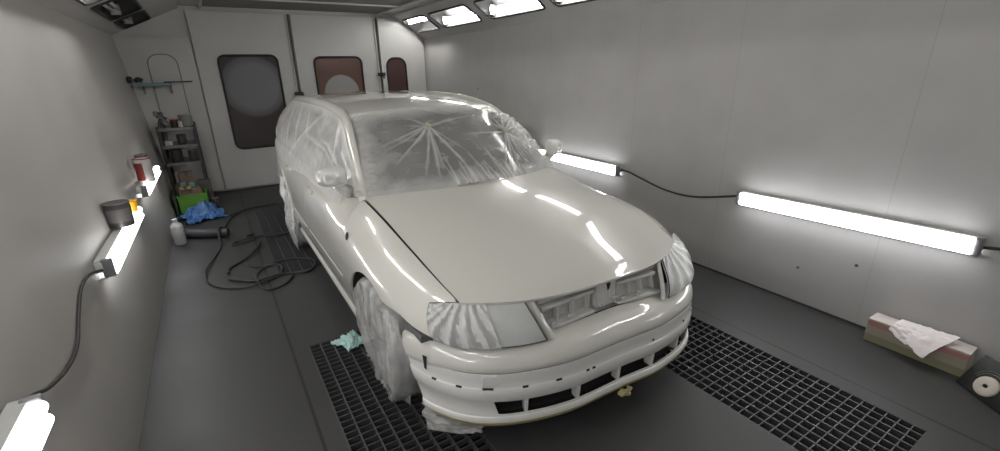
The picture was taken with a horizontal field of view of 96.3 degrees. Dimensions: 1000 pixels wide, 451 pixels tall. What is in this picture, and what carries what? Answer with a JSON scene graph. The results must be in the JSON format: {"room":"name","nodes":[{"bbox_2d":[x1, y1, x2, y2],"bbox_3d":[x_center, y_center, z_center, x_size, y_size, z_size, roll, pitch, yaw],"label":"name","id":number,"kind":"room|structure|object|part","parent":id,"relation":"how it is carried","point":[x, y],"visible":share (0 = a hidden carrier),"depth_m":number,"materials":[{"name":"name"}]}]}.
{"room":"car paint booth","nodes":[
{"label":"car paint booth","id":0,"kind":"room"},
{"bbox_2d":[0,0,177,450],"bbox_3d":[-1.893,-0.273,2.172,0.781,2.530,10.050,-13,23,-30],"label":"wall","id":1,"kind":"structure","parent":0,"point":[72,124],"depth_m":2.36,"materials":[{"name":"paint"}]},
{"bbox_2d":[0,393,53,450],"bbox_3d":[-1.041,0.766,0.793,0.093,0.109,1.470,-13,23,-30],"label":"wall lamp","id":2,"kind":"object","parent":1,"relation":"attached to","point":[26,423],"visible":1,"depth_m":1.28,"materials":[{"name":"grey plastic"}]},
{"bbox_2d":[0,400,26,450],"bbox_3d":[-1.060,0.755,0.777,0.050,0.066,1.470,-13,23,-30],"label":"tray","id":3,"kind":"object","parent":2,"relation":"on","point":[14,413],"depth_m":1.27,"materials":[{"name":"grey"}]},
{"bbox_2d":[18,393,50,413],"bbox_3d":[-1.421,0.569,1.372,0.052,0.105,0.030,-13,23,-30],"label":"socket","id":4,"kind":"object","parent":2,"relation":"attached to","point":[27,401],"depth_m":1.35,"materials":[{"name":"grey plastic"}]},
{"bbox_2d":[29,269,103,395],"bbox_3d":[-1.808,0.441,1.902,0.039,0.146,1.323,-13,23,-30],"label":"cable","id":5,"kind":"object","parent":1,"relation":"attached to","point":[78,321],"visible":0.84,"depth_m":1.91,"materials":[{"name":"grey rubber"}]},
{"bbox_2d":[75,0,101,5],"bbox_3d":[-3.033,-1.824,3.278,0.372,0.294,1.145,-13,23,-30],"label":"light","id":6,"kind":"object","parent":1,"relation":"attached to","point":[83,2],"visible":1,"depth_m":3.70,"materials":[{"name":"grey"}]},
{"bbox_2d":[90,0,142,20],"bbox_3d":[-3.754,-2.187,4.354,0.372,0.294,1.155,-13,23,-30],"label":"light","id":7,"kind":"object","parent":1,"relation":"attached to","point":[112,10],"visible":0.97,"depth_m":4.77,"materials":[{"name":"grey"}]},
{"bbox_2d":[108,3,121,14],"bbox_3d":[-4.090,-2.297,4.761,0.085,0.104,0.040,-13,23,-30],"label":"bulb","id":8,"kind":"object","parent":7,"relation":"attached to","point":[116,12],"depth_m":4.76,"materials":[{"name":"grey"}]},
{"bbox_2d":[93,205,143,279],"bbox_3d":[-2.503,0.064,2.983,0.093,0.110,1.380,-13,21,-30],"label":"wall lamp","id":9,"kind":"object","parent":1,"relation":"attached to","point":[111,256],"visible":0.85,"depth_m":2.63,"materials":[{"name":"grey plastic"}]},
{"bbox_2d":[100,258,116,277],"bbox_3d":[-2.134,0.230,2.442,0.052,0.105,0.030,-13,21,-30],"label":"socket","id":10,"kind":"object","parent":9,"relation":"attached to","point":[109,266],"depth_m":2.43,"materials":[{"name":"grey plastic"}]},
{"bbox_2d":[101,199,135,228],"bbox_3d":[-2.506,-0.077,2.946,0.144,0.159,0.144,-13,23,-30],"label":"paint can","id":11,"kind":"object","parent":9,"relation":"on","point":[118,213],"visible":0.99,"depth_m":2.90,"materials":[{"name":"grey metal"}]},
{"bbox_3d":[-2.507,-0.148,2.921,0.144,0.008,0.144,-13,23,-30],"label":"lid","id":12,"kind":"part","parent":11,"relation":"part of","materials":[{"name":"grey metal"}]},
{"bbox_2d":[129,199,137,211],"bbox_3d":[-2.679,-0.141,3.259,0.084,0.080,0.084,-13,23,-30],"label":"measuring cup","id":13,"kind":"object","parent":9,"relation":"on","point":[133,202],"visible":0.62,"depth_m":3.25,"materials":[{"name":"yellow plastic"}]},
{"bbox_2d":[126,77,132,82],"bbox_3d":[-4.652,-1.829,5.630,0.052,0.080,0.080,-13,23,-30],"label":"wall box","id":14,"kind":"object","parent":1,"relation":"attached to","point":[129,79],"visible":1,"depth_m":5.60,"materials":[{"name":"black plastic"}]},
{"bbox_2d":[113,10,150,28],"bbox_3d":[-4.390,-2.507,5.301,0.372,0.294,0.925,-13,23,-30],"label":"light","id":15,"kind":"object","parent":1,"relation":"attached to","point":[129,21],"visible":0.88,"depth_m":5.63,"materials":[{"name":"grey"}]},
{"bbox_2d":[124,17,132,23],"bbox_3d":[-4.664,-2.585,5.616,0.085,0.104,0.040,-13,23,-30],"label":"socket","id":16,"kind":"object","parent":15,"relation":"attached to","point":[129,21],"depth_m":5.62,"materials":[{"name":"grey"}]},
{"bbox_2d":[133,153,146,157],"bbox_3d":[-3.431,-0.572,4.309,0.103,0.224,0.103,-13,23,-30],"label":"paint can","id":17,"kind":"object","parent":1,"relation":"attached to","point":[142,154],"visible":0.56,"depth_m":4.26,"materials":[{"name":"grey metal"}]},
{"bbox_2d":[135,165,160,197],"bbox_3d":[-3.562,-0.469,4.562,0.093,0.110,1.330,-13,21,-30],"label":"wall lamp","id":18,"kind":"object","parent":1,"relation":"attached to","point":[145,189],"visible":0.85,"depth_m":4.10,"materials":[{"name":"grey plastic"}]},
{"bbox_2d":[132,157,155,182],"bbox_3d":[-3.292,-0.516,4.147,0.136,0.219,0.136,-13,23,-30],"label":"can","id":19,"kind":"object","parent":18,"relation":"on","point":[143,167],"visible":1,"depth_m":4.11,"materials":[{"name":"white metal"}]},
{"bbox_2d":[139,185,148,196],"bbox_3d":[-3.208,-0.309,4.041,0.052,0.105,0.030,-13,21,-30],"label":"socket","id":20,"kind":"object","parent":18,"relation":"attached to","point":[143,189],"depth_m":4.03,"materials":[{"name":"grey plastic"}]},
{"bbox_2d":[111,5,392,192],"bbox_3d":[-3.122,-1.982,7.055,4.261,2.560,0.001,-13,23,-30],"label":"wall","id":21,"kind":"structure","parent":0,"point":[173,23],"depth_m":6.09,"materials":[{"name":"metal"}]},
{"bbox_2d":[136,83,172,93],"bbox_3d":[-4.569,-1.817,5.952,0.370,0.140,0.200,-13,23,-30],"label":"wall shelf","id":22,"kind":"object","parent":21,"relation":"attached to","point":[140,84],"visible":0.92,"depth_m":5.88,"materials":[{"name":"teal"}]},
{"bbox_2d":[133,77,142,82],"bbox_3d":[-4.668,-1.877,5.784,0.115,0.074,0.065,-7,20,-17],"label":"rag","id":23,"kind":"object","parent":22,"relation":"on","point":[136,79],"visible":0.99,"depth_m":5.76,"materials":[{"name":"grey fabric"}]},
{"bbox_2d":[163,81,191,82],"bbox_3d":[-4.309,-1.925,6.003,0.321,0.018,0.018,-15,23,-33],"label":"rod","id":24,"kind":"object","parent":22,"relation":"on","point":[163,81],"visible":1,"depth_m":5.97,"materials":[{"name":"grey metal"}]},
{"bbox_2d":[112,37,223,190],"bbox_3d":[-4.547,-1.467,6.237,0.825,2.130,0.051,-13,23,-30],"label":"wall panel","id":25,"kind":"object","parent":21,"relation":"attached to","point":[151,59],"depth_m":6.11,"materials":[{"name":"paint"}]},
{"bbox_2d":[185,10,297,189],"bbox_3d":[-3.658,-1.829,6.700,1.238,2.470,0.069,-13,23,-30],"label":"door","id":26,"kind":"structure","parent":21,"relation":"in","point":[244,62],"depth_m":6.58,"materials":[{"name":"paint"}]},
{"bbox_3d":[-3.632,-1.838,6.693,0.760,1.310,0.001,-13,23,-30],"label":"pane","id":27,"kind":"part","parent":26,"relation":"part of","materials":[{"name":"clear glass"}]},
{"bbox_2d":[284,14,379,95],"bbox_3d":[-2.597,-2.069,7.314,1.379,2.470,0.097,-13,23,-30],"label":"door","id":28,"kind":"structure","parent":21,"relation":"in","point":[333,54],"depth_m":7.08,"materials":[{"name":"paint"}]},
{"bbox_3d":[-3.109,-1.952,6.998,0.081,2.460,0.020,-13,23,-30],"label":"lock rod","id":29,"kind":"part","parent":28,"relation":"part of","materials":[{"name":"paint"}]},
{"bbox_3d":[-3.109,-2.010,6.953,0.130,0.120,0.038,-13,23,-30],"label":"handle","id":30,"kind":"part","parent":28,"relation":"part of","materials":[{"name":"black plastic"}]},
{"bbox_2d":[373,17,426,90],"bbox_3d":[-1.661,-2.272,7.832,0.874,2.470,0.164,-13,23,-30],"label":"door","id":31,"kind":"structure","parent":21,"relation":"in","point":[400,49],"depth_m":7.64,"materials":[{"name":"paint"}]},
{"bbox_3d":[-1.995,-2.209,7.659,0.081,2.460,0.020,-13,23,-30],"label":"lock rod","id":32,"kind":"part","parent":31,"relation":"part of","materials":[{"name":"paint"}]},
{"bbox_3d":[-1.971,-2.512,7.506,0.120,0.098,0.105,-13,23,-30],"label":"handle","id":33,"kind":"part","parent":31,"relation":"part of","materials":[{"name":"black plastic"}]},
{"bbox_2d":[176,0,443,15],"bbox_3d":[-0.346,-1.843,2.680,2.950,0.030,10.050,-13,23,-30],"label":"ceiling","id":34,"kind":"structure","parent":0,"point":[255,4],"depth_m":6.19,"materials":[{"name":"paint"}]},
{"bbox_2d":[198,0,423,14],"bbox_3d":[-0.346,-1.845,2.680,2.490,0.023,10.030,-13,23,-30],"label":"trim","id":35,"kind":"structure","parent":34,"relation":"attached to","point":[199,1],"depth_m":6.05,"materials":[{"name":"paint"}]},
{"bbox_2d":[138,184,999,450],"bbox_3d":[-0.290,0.722,3.584,4.110,0.350,10.150,-13,23,-30],"label":"floor","id":36,"kind":"structure","parent":0,"point":[232,369],"depth_m":2.59,"materials":[{"name":"paint"}]},
{"bbox_2d":[172,190,179,215],"bbox_3d":[-4.184,-0.299,5.804,0.030,0.260,0.430,-13,23,-30],"label":"board","id":37,"kind":"object","parent":36,"relation":"on","point":[174,196],"visible":0.95,"depth_m":5.66,"materials":[{"name":"green"}]},
{"bbox_2d":[170,218,186,244],"bbox_3d":[-3.384,0.062,4.705,0.112,0.277,0.112,-13,23,-30],"label":"bottle","id":38,"kind":"object","parent":36,"relation":"on","point":[177,230],"visible":1,"depth_m":4.67,"materials":[{"name":"grey plastic"}]},
{"bbox_2d":[155,122,207,192],"bbox_3d":[-4.357,-0.864,6.216,0.426,1.060,0.516,-13,23,-30],"label":"shelf rack","id":39,"kind":"object","parent":36,"relation":"on","point":[191,143],"visible":0.62,"depth_m":6.01,"materials":[{"name":"metal"}]},
{"bbox_2d":[152,111,169,123],"bbox_3d":[-4.299,-1.366,5.690,0.156,0.167,0.072,-17,25,-38],"label":"scraper","id":40,"kind":"object","parent":39,"relation":"on","point":[153,112],"visible":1,"depth_m":5.66,"materials":[{"name":"grey metal"}]},
{"bbox_2d":[156,112,166,127],"bbox_3d":[-4.371,-1.361,5.790,0.118,0.200,0.099,-6,20,-14],"label":"gun","id":41,"kind":"object","parent":39,"relation":"on","point":[160,114],"visible":0.78,"depth_m":5.77,"materials":[{"name":"grey metal"}]},
{"bbox_3d":[-4.393,-0.761,5.926,0.030,1.060,0.030,3,20,12],"label":"post","id":42,"kind":"part","parent":39,"relation":"part of","materials":[{"name":"metal"}]},
{"bbox_3d":[-4.651,-0.891,6.310,0.030,1.060,0.030,3,20,12],"label":"post","id":43,"kind":"part","parent":39,"relation":"part of","materials":[{"name":"metal"}]},
{"bbox_2d":[164,140,173,145],"bbox_3d":[-4.374,-1.091,5.916,0.103,0.064,0.103,-13,23,-30],"label":"tin","id":44,"kind":"object","parent":39,"relation":"on","point":[166,142],"visible":1,"depth_m":5.88,"materials":[{"name":"grey metal"}]},
{"bbox_2d":[169,119,178,127],"bbox_3d":[-4.282,-1.345,5.892,0.099,0.104,0.099,-13,23,-30],"label":"jar","id":45,"kind":"object","parent":39,"relation":"on","point":[173,122],"visible":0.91,"depth_m":5.86,"materials":[{"name":"brown glass"}]},
{"bbox_2d":[169,149,183,162],"bbox_3d":[-4.344,-0.939,6.024,0.144,0.164,0.144,-13,23,-30],"label":"tin","id":46,"kind":"object","parent":39,"relation":"on","point":[176,155],"visible":1,"depth_m":5.98,"materials":[{"name":"grey metal"}]},
{"bbox_2d":[176,134,187,143],"bbox_3d":[-4.275,-1.162,6.021,0.113,0.124,0.113,-13,23,-30],"label":"tin","id":47,"kind":"object","parent":39,"relation":"on","point":[181,138],"visible":1,"depth_m":5.99,"materials":[{"name":"grey metal"}]},
{"bbox_2d":[177,113,192,126],"bbox_3d":[-4.189,-1.404,5.972,0.154,0.159,0.154,-13,23,-30],"label":"jar","id":48,"kind":"object","parent":39,"relation":"on","point":[186,119],"visible":0.91,"depth_m":5.92,"materials":[{"name":"grey metal"}]},
{"bbox_2d":[177,170,194,186],"bbox_3d":[-4.196,-0.600,6.007,0.104,0.250,0.160,16,26,41],"label":"carton","id":49,"kind":"object","parent":39,"relation":"on","point":[184,176],"visible":0.59,"depth_m":5.95,"materials":[{"name":"cardboard"}]},
{"bbox_2d":[187,149,199,160],"bbox_3d":[-4.183,-0.967,6.123,0.124,0.144,0.124,-13,23,-30],"label":"tin","id":50,"kind":"object","parent":39,"relation":"on","point":[193,153],"visible":0.9,"depth_m":6.08,"materials":[{"name":"grey metal"}]},
{"bbox_3d":[-4.064,-0.838,6.122,0.030,1.060,0.030,3,20,12],"label":"post","id":51,"kind":"part","parent":39,"relation":"part of","materials":[{"name":"metal"}]},
{"bbox_3d":[-4.322,-0.967,6.505,0.030,1.060,0.030,3,20,12],"label":"post","id":52,"kind":"part","parent":39,"relation":"part of","materials":[{"name":"metal"}]},
{"bbox_2d":[176,188,209,213],"bbox_3d":[-4.021,-0.322,5.894,0.339,0.239,0.294,-13,23,-30],"label":"crate","id":53,"kind":"object","parent":36,"relation":"on","point":[186,201],"visible":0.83,"depth_m":5.76,"materials":[{"name":"green plastic"}]},
{"bbox_2d":[178,185,201,195],"bbox_3d":[-4.044,-0.359,5.884,0.240,0.290,0.184,-16,24,-35],"label":"carton","id":54,"kind":"object","parent":53,"relation":"in","point":[197,189],"visible":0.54,"depth_m":5.79,"materials":[{"name":"cardboard"}]},
{"bbox_2d":[179,186,190,190],"bbox_3d":[-4.032,-0.472,5.741,0.120,0.052,0.084,-17,25,-38],"label":"packet","id":55,"kind":"object","parent":54,"relation":"on","point":[185,188],"visible":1,"depth_m":5.71,"materials":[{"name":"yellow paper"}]},
{"bbox_2d":[180,181,196,186],"bbox_3d":[-4.062,-0.539,5.845,0.160,0.064,0.089,-8,21,-19],"label":"packet","id":56,"kind":"object","parent":54,"relation":"on","point":[188,183],"visible":0.78,"depth_m":5.81,"materials":[{"name":"teal plastic"}]},
{"bbox_2d":[176,199,226,223],"bbox_3d":[-3.680,-0.214,5.540,0.444,0.233,0.518,14,25,37],"label":"plastic bag","id":57,"kind":"object","parent":36,"relation":"on","point":[206,210],"visible":1,"depth_m":5.47,"materials":[{"name":"blue plastic"}]},
{"bbox_2d":[198,178,213,202],"bbox_3d":[-4.024,-0.467,6.148,0.130,0.342,0.144,-11,22,-26],"label":"carton","id":58,"kind":"object","parent":36,"relation":"on","point":[204,183],"visible":0.56,"depth_m":6.08,"materials":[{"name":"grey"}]},
{"bbox_2d":[184,228,229,237],"bbox_3d":[-3.260,0.082,4.891,0.602,0.101,0.137,0,19,2],"label":"cylinder","id":59,"kind":"object","parent":36,"relation":"on","point":[189,233],"visible":0.78,"depth_m":4.84,"materials":[{"name":"grey metal"}]},
{"bbox_2d":[211,197,220,207],"bbox_3d":[-3.804,-0.309,5.999,0.093,0.134,0.093,-13,23,-30],"label":"tin","id":60,"kind":"object","parent":36,"relation":"on","point":[215,200],"visible":0.88,"depth_m":5.97,"materials":[{"name":"grey metal"}]},
{"bbox_2d":[227,240,260,273],"bbox_3d":[-2.461,0.289,4.360,0.092,0.036,0.804,-3,19,-5],"label":"air hose","id":61,"kind":"object","parent":36,"relation":"on","point":[259,241],"visible":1,"depth_m":4.26,"materials":[{"name":"grey rubber"}]},
{"bbox_2d":[230,203,276,215],"bbox_3d":[-3.237,-0.223,5.866,0.095,0.032,0.610,13,24,34],"label":"air hose","id":62,"kind":"object","parent":36,"relation":"on","point":[274,203],"visible":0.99,"depth_m":5.89,"materials":[{"name":"grey rubber"}]},
{"bbox_2d":[228,272,284,282],"bbox_3d":[-2.109,0.454,3.868,0.455,0.037,0.122,-6,20,-13],"label":"air hose","id":63,"kind":"object","parent":36,"relation":"on","point":[277,274],"visible":0.99,"depth_m":3.84,"materials":[{"name":"grey rubber"}]},
{"bbox_2d":[204,211,315,290],"bbox_3d":[-2.618,0.118,4.729,0.884,0.124,2.703,-13,23,-30],"label":"air hose","id":64,"kind":"object","parent":36,"relation":"on","point":[219,227],"visible":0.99,"depth_m":3.97,"materials":[{"name":"grey rubber"}]},
{"bbox_2d":[232,232,288,245],"bbox_3d":[-2.556,0.115,4.867,0.649,0.030,0.156,-15,24,-34],"label":"air hose","id":65,"kind":"object","parent":36,"relation":"on","point":[283,233],"visible":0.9,"depth_m":4.84,"materials":[{"name":"grey rubber"}]},
{"bbox_2d":[244,260,282,272],"bbox_3d":[-2.172,0.366,4.133,0.546,0.030,0.122,7,21,21],"label":"air hose","id":66,"kind":"object","parent":36,"relation":"on","point":[245,261],"visible":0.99,"depth_m":4.12,"materials":[{"name":"grey rubber"}]},
{"bbox_2d":[253,204,321,272],"bbox_3d":[-2.359,0.070,5.090,0.580,0.035,2.430,-13,23,-30],"label":"floor grating","id":67,"kind":"structure","parent":36,"relation":"on","point":[271,219],"depth_m":4.68,"materials":[{"name":"grey metal"}]},
{"bbox_2d":[309,331,496,450],"bbox_3d":[-0.349,1.081,2.096,0.580,0.035,2.440,-13,23,-30],"label":"floor grating","id":68,"kind":"structure","parent":36,"relation":"on","point":[349,380],"depth_m":2.37,"materials":[{"name":"grey metal"}]},
{"bbox_2d":[331,329,363,351],"bbox_3d":[-0.984,0.734,2.938,0.207,0.082,0.192,15,25,38],"label":"cloth","id":69,"kind":"object","parent":68,"relation":"on","point":[352,340],"visible":0.88,"depth_m":2.92,"materials":[{"name":"teal fabric"}]},
{"bbox_2d":[277,90,692,425],"bbox_3d":[-0.722,-0.346,3.860,1.882,1.497,4.743,-13,23,-30],"label":"car","id":70,"kind":"object","parent":36,"relation":"on","point":[571,277],"visible":0.84,"depth_m":2.24,"materials":[{"name":"white paint"}]},
{"bbox_2d":[279,170,298,248],"bbox_3d":[-2.094,-0.145,4.434,0.061,0.735,0.576,-13,23,-30],"label":"film","id":71,"kind":"object","parent":70,"relation":"attached to","point":[290,221],"visible":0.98,"depth_m":4.45,"materials":[{"name":"white"}]},
{"bbox_3d":[-2.251,-0.515,4.721,0.156,0.708,1.419,-11,21,-25],"label":"quarter panel","id":72,"kind":"part","parent":70,"relation":"part of","materials":[{"name":"white paint"}]},
{"bbox_2d":[293,213,307,245],"bbox_3d":[-2.046,-0.157,4.621,0.246,0.668,0.717,-13,23,-30],"label":"film","id":73,"kind":"object","parent":70,"relation":"attached to","point":[301,236],"visible":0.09,"depth_m":4.40,"materials":[{"name":"white"}]},
{"bbox_3d":[-1.774,-0.257,3.993,0.104,0.685,1.015,-13,23,-30],"label":"door","id":74,"kind":"part","parent":70,"relation":"part of","materials":[{"name":"white paint"}]},
{"bbox_3d":[-1.424,-0.263,3.353,0.033,0.030,0.150,-13,23,-30],"label":"door handle","id":75,"kind":"part","parent":70,"relation":"part of","materials":[{"name":"white paint"}]},
{"bbox_2d":[275,101,351,203],"bbox_3d":[-1.710,-0.766,3.924,0.294,0.612,2.920,-13,23,-30],"label":"film","id":76,"kind":"object","parent":70,"relation":"attached to","point":[305,154],"visible":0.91,"depth_m":3.56,"materials":[{"name":"white"}]},
{"bbox_3d":[-1.240,0.173,3.167,0.012,0.050,1.040,-13,23,-30],"label":"moulding","id":77,"kind":"part","parent":70,"relation":"part of","materials":[{"name":"white paint"}]},
{"bbox_3d":[-1.364,0.317,3.533,0.058,0.092,1.940,-13,23,-30],"label":"sill","id":78,"kind":"part","parent":70,"relation":"part of","materials":[{"name":"white paint"}]},
{"bbox_3d":[-1.172,0.029,3.163,0.176,0.673,1.096,-13,23,-30],"label":"door","id":79,"kind":"part","parent":70,"relation":"part of","materials":[{"name":"white paint"}]},
{"bbox_2d":[315,166,352,197],"bbox_3d":[-0.973,-0.248,2.675,0.211,0.208,0.144,-13,23,-30],"label":"mirror","id":80,"kind":"object","parent":70,"relation":"on","point":[335,177],"depth_m":2.62,"materials":[{"name":"white paint"}]},
{"bbox_2d":[381,378,387,392],"bbox_3d":[-0.633,0.855,2.436,0.031,0.105,0.193,-10,21,-22],"label":"film","id":81,"kind":"object","parent":70,"relation":"attached to","point":[382,381],"visible":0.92,"depth_m":2.39,"materials":[{"name":"white"}]},
{"bbox_2d":[355,276,421,400],"bbox_3d":[-0.595,0.574,2.459,0.255,0.668,0.727,-13,23,-30],"label":"film","id":82,"kind":"object","parent":70,"relation":"attached to","point":[403,392],"visible":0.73,"depth_m":2.28,"materials":[{"name":"white"}]},
{"bbox_2d":[385,310,410,403],"bbox_3d":[-0.519,0.685,2.252,0.095,0.590,0.214,-13,23,-30],"label":"film","id":83,"kind":"object","parent":70,"relation":"attached to","point":[398,338],"visible":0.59,"depth_m":2.16,"materials":[{"name":"white"}]},
{"bbox_2d":[348,104,552,196],"bbox_3d":[-0.325,-0.572,3.092,1.490,0.451,0.919,-13,23,-30],"label":"film","id":84,"kind":"object","parent":70,"relation":"on","point":[369,168],"visible":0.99,"depth_m":2.96,"materials":[{"name":"white"}]},
{"bbox_2d":[426,413,474,432],"bbox_3d":[-0.212,0.912,2.082,0.340,0.116,0.046,4,20,15],"label":"film","id":85,"kind":"object","parent":70,"relation":"hanging from","point":[438,422],"visible":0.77,"depth_m":2.10,"materials":[{"name":"white"}]},
{"bbox_2d":[427,303,500,348],"bbox_3d":[-0.149,0.422,1.884,0.315,0.182,0.078,1,19,5],"label":"film","id":86,"kind":"object","parent":70,"relation":"attached to","point":[451,324],"visible":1,"depth_m":1.87,"materials":[{"name":"white"}]},
{"bbox_2d":[545,139,561,160],"bbox_3d":[0.406,-0.567,3.494,0.211,0.208,0.144,-13,23,-30],"label":"mirror","id":87,"kind":"object","parent":70,"relation":"on","point":[553,147],"depth_m":3.44,"materials":[{"name":"white paint"}]},
{"bbox_3d":[0.488,0.310,2.167,0.126,0.135,0.080,-13,23,-30],"label":"latch plate","id":88,"kind":"part","parent":70,"relation":"part of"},
{"bbox_2d":[664,233,693,296],"bbox_3d":[0.984,0.207,2.449,0.148,0.170,0.513,9,22,26],"label":"film","id":89,"kind":"object","parent":70,"relation":"attached to","point":[677,256],"visible":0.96,"depth_m":2.40,"materials":[{"name":"white"}]},
{"bbox_2d":[656,315,927,450],"bbox_3d":[1.136,0.739,2.977,0.640,0.035,2.440,-13,23,-30],"label":"floor grating","id":90,"kind":"structure","parent":36,"relation":"in","point":[863,417],"depth_m":2.40,"materials":[{"name":"grey metal"}]},
{"bbox_2d":[863,312,977,376],"bbox_3d":[2.510,0.706,2.700,0.128,0.152,0.470,-13,23,-30],"label":"carton","id":91,"kind":"object","parent":36,"relation":"on","point":[956,357],"visible":0.77,"depth_m":2.61,"materials":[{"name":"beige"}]},
{"bbox_2d":[889,319,960,357],"bbox_3d":[2.472,0.665,2.636,0.194,0.125,0.257,-8,21,-19],"label":"paper sheet","id":92,"kind":"object","parent":91,"relation":"on","point":[923,340],"visible":1,"depth_m":2.61,"materials":[{"name":"white paper"}]},
{"bbox_2d":[956,355,999,413],"bbox_3d":[2.568,0.864,2.233,0.143,0.198,0.460,0,19,5],"label":"case","id":93,"kind":"object","parent":36,"relation":"on","point":[982,379],"visible":1,"depth_m":2.36,"materials":[{"name":"black plastic"}]},
{"bbox_2d":[392,0,999,366],"bbox_3d":[1.148,-0.975,3.977,0.530,2.530,10.050,-13,23,-30],"label":"wall","id":94,"kind":"structure","parent":0,"point":[883,108],"depth_m":3.17,"materials":[{"name":"paint"}]},
{"bbox_2d":[402,15,439,32],"bbox_3d":[-1.246,-3.273,7.154,0.370,0.326,0.926,-13,23,-30],"label":"light","id":95,"kind":"object","parent":94,"relation":"attached to","point":[418,24],"visible":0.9,"depth_m":7.38,"materials":[{"name":"grey"}]},
{"bbox_2d":[428,4,481,27],"bbox_3d":[-0.610,-2.953,6.206,0.370,0.326,1.156,-13,23,-30],"label":"light","id":96,"kind":"object","parent":94,"relation":"attached to","point":[458,15],"visible":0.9,"depth_m":6.39,"materials":[{"name":"grey"}]},
{"bbox_2d":[442,16,446,24],"bbox_3d":[-0.826,-3.063,6.694,0.063,0.113,0.040,-13,23,-30],"label":"socket","id":97,"kind":"object","parent":96,"relation":"attached to","point":[443,22],"depth_m":6.68,"materials":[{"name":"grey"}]},
{"bbox_2d":[473,0,545,18],"bbox_3d":[0.112,-2.590,5.131,0.370,0.326,1.146,-13,23,-30],"label":"light","id":98,"kind":"object","parent":94,"relation":"attached to","point":[493,9],"visible":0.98,"depth_m":5.37,"materials":[{"name":"grey"}]},
{"bbox_2d":[489,5,494,14],"bbox_3d":[-0.101,-2.699,5.614,0.063,0.113,0.040,-13,23,-30],"label":"socket","id":99,"kind":"object","parent":98,"relation":"attached to","point":[491,12],"depth_m":5.60,"materials":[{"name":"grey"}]},
{"bbox_2d":[550,0,595,6],"bbox_3d":[0.810,-2.239,4.092,0.370,0.326,1.146,-13,23,-30],"label":"light","id":100,"kind":"object","parent":94,"relation":"attached to","point":[559,3],"visible":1,"depth_m":4.52,"materials":[{"name":"grey"}]},
{"bbox_2d":[542,148,621,175],"bbox_3d":[0.841,-0.723,5.025,0.093,0.109,1.320,-13,23,-30],"label":"wall lamp","id":101,"kind":"object","parent":94,"relation":"attached to","point":[600,166],"visible":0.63,"depth_m":4.81,"materials":[{"name":"grey plastic"}]},
{"bbox_2d":[615,165,619,175],"bbox_3d":[1.181,-0.549,4.505,0.052,0.105,0.030,-13,23,-30],"label":"socket","id":102,"kind":"object","parent":101,"relation":"attached to","point":[617,167],"depth_m":4.49,"materials":[{"name":"grey"}]},
{"bbox_2d":[620,169,735,197],"bbox_3d":[1.545,-0.354,4.032,0.028,0.131,1.283,-13,23,-30],"label":"cable","id":103,"kind":"object","parent":94,"relation":"attached to","point":[620,169],"visible":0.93,"depth_m":3.98,"materials":[{"name":"grey rubber"}]},
{"bbox_2d":[692,261,970,367],"bbox_3d":[1.393,0.162,4.525,0.009,0.012,10.030,-13,23,-30],"label":"baseboard","id":104,"kind":"structure","parent":94,"relation":"attached to","point":[766,290],"depth_m":3.38,"materials":[{"name":"grey metal"}]},
{"bbox_2d":[736,190,986,256],"bbox_3d":[2.225,-0.052,2.953,0.093,0.109,1.360,-13,21,-30],"label":"wall lamp","id":105,"kind":"object","parent":94,"relation":"attached to","point":[957,241],"visible":1,"depth_m":2.78,"materials":[{"name":"grey plastic"}]},
{"bbox_2d":[736,190,742,203],"bbox_3d":[1.862,-0.218,3.485,0.052,0.105,0.030,-13,21,-30],"label":"socket","id":106,"kind":"object","parent":105,"relation":"attached to","point":[739,193],"depth_m":3.46,"materials":[{"name":"grey plastic"}]},
{"bbox_2d":[971,236,985,256],"bbox_3d":[2.575,0.113,2.413,0.052,0.105,0.030,-13,21,-30],"label":"socket","id":107,"kind":"object","parent":105,"relation":"attached to","point":[977,242],"depth_m":2.40,"materials":[{"name":"grey"}]},
{"bbox_2d":[983,246,999,250],"bbox_3d":[2.849,0.239,2.064,0.027,0.056,0.912,-13,23,-30],"label":"cable","id":108,"kind":"object","parent":94,"relation":"attached to","point":[984,247],"visible":0.82,"depth_m":2.39,"materials":[{"name":"grey rubber"}]}
]}

